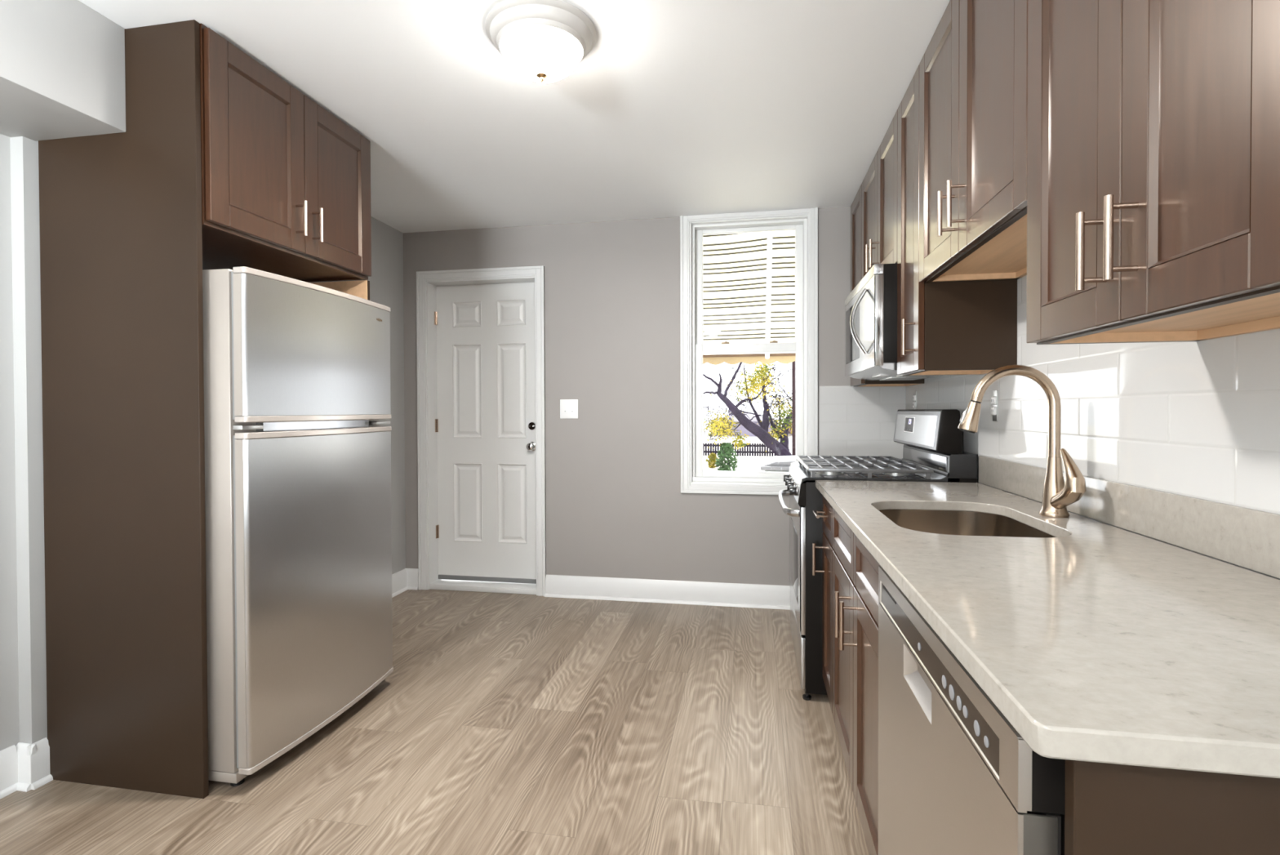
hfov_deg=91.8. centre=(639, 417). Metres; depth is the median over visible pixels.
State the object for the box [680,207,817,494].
window
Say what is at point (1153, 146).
upper cabinet
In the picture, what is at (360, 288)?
end panel
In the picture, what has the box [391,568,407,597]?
baseboard
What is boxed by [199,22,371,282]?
upper cabinet
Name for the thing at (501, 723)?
floor
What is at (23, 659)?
wall
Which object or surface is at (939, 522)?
sink
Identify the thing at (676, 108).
ceiling
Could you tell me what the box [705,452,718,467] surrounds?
shrub
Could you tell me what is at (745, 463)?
ground
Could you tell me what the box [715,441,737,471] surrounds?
shrub
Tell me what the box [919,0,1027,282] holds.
upper cabinet
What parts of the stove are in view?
knob, handle, knob, knob, knob, plate, oven door, drawer, control panel, burner, burner, display frame, console frame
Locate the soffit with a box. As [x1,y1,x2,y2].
[0,0,125,141]
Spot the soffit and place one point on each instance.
(62, 62)
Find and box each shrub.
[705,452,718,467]
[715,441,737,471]
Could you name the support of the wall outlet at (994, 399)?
attached to the wall tile at (1201, 419)
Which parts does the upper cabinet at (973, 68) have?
panel, door, handle, handle, panel, door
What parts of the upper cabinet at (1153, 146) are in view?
panel, door, handle, handle, panel, door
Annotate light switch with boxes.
[560,399,577,418]
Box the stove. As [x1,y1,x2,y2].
[777,408,977,700]
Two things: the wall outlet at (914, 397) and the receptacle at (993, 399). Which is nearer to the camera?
the receptacle at (993, 399)
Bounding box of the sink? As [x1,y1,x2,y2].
[879,509,1055,537]
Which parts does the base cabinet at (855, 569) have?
panel, panel, handle, drawer, door, handle, door, drawer, panel, panel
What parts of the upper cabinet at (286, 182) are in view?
door, panel, handle, handle, door, panel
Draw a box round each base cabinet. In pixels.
[812,496,834,712]
[832,507,879,854]
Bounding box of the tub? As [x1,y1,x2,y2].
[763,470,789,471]
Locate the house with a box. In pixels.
[705,408,777,436]
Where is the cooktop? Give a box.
[790,457,947,483]
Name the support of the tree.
on the ground
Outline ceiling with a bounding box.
[78,0,950,232]
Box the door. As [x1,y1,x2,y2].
[416,265,546,595]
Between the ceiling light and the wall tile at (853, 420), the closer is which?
the ceiling light
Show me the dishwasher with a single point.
(956, 776)
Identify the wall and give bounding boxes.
[0,133,405,751]
[403,206,850,585]
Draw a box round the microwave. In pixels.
[844,262,944,380]
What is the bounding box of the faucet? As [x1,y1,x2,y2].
[958,364,1086,517]
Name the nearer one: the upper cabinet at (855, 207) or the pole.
the upper cabinet at (855, 207)
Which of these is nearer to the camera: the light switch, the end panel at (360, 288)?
the end panel at (360, 288)
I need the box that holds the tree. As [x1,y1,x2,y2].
[702,361,791,455]
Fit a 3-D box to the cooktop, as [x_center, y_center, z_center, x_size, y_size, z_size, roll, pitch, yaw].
[1.003,0.236,2.862,0.561,0.050,0.758,0,1,10]
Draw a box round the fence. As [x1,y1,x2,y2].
[702,442,776,456]
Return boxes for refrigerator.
[202,266,393,786]
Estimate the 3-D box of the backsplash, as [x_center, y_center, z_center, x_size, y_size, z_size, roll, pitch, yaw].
[1.144,0.210,1.427,0.013,0.106,1.995,0,1,10]
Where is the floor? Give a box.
[0,589,869,854]
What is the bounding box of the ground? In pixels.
[702,424,791,471]
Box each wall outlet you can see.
[912,391,916,408]
[991,390,998,421]
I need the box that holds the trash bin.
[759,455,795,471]
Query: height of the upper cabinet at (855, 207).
1.062 m
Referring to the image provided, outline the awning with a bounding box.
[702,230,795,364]
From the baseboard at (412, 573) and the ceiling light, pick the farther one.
the baseboard at (412, 573)
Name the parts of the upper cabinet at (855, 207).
panel, door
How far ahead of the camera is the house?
18.71 m
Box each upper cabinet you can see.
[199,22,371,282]
[850,183,924,386]
[861,109,897,279]
[897,64,1017,375]
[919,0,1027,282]
[1026,0,1279,344]
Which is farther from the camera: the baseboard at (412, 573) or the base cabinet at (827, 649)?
the baseboard at (412, 573)
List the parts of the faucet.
spout, lever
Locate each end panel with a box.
[38,19,208,798]
[310,280,369,300]
[1064,759,1279,854]
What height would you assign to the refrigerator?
1.650 m
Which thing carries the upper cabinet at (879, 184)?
attached to the wall
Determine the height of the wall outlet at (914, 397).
0.112 m
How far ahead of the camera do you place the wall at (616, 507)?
3.92 m
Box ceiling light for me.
[484,0,596,82]
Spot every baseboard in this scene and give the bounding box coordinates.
[0,737,53,799]
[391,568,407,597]
[406,568,418,590]
[544,574,790,609]
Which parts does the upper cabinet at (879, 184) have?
panel, door, handle, handle, panel, door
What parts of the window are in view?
sash, sash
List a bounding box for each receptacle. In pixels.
[991,395,996,404]
[991,406,996,414]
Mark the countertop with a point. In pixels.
(1095, 641)
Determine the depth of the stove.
2.54 m
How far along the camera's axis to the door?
4.19 m
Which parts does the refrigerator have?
door, door, freezer door, fridge door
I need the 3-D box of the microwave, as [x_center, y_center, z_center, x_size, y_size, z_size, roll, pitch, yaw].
[1.168,-0.404,2.847,0.461,0.434,0.807,0,1,10]
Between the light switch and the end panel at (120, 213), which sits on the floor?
the end panel at (120, 213)
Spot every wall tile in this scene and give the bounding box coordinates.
[818,385,906,459]
[906,275,1279,579]
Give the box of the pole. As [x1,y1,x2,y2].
[791,360,795,455]
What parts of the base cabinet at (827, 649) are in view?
handle, handle, panel, panel, drawer, door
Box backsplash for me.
[978,455,1279,578]
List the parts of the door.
knob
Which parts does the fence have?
rail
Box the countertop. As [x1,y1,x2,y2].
[815,455,1279,777]
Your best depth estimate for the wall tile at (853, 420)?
3.65 m
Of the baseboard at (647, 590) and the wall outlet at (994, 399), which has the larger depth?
the baseboard at (647, 590)
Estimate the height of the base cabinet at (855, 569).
0.884 m
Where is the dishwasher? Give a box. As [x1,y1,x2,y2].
[878,565,1065,854]
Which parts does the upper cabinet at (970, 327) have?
panel, handle, door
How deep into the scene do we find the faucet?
1.64 m
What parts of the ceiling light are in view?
lamp shade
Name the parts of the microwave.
handle, door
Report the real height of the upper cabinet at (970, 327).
1.062 m

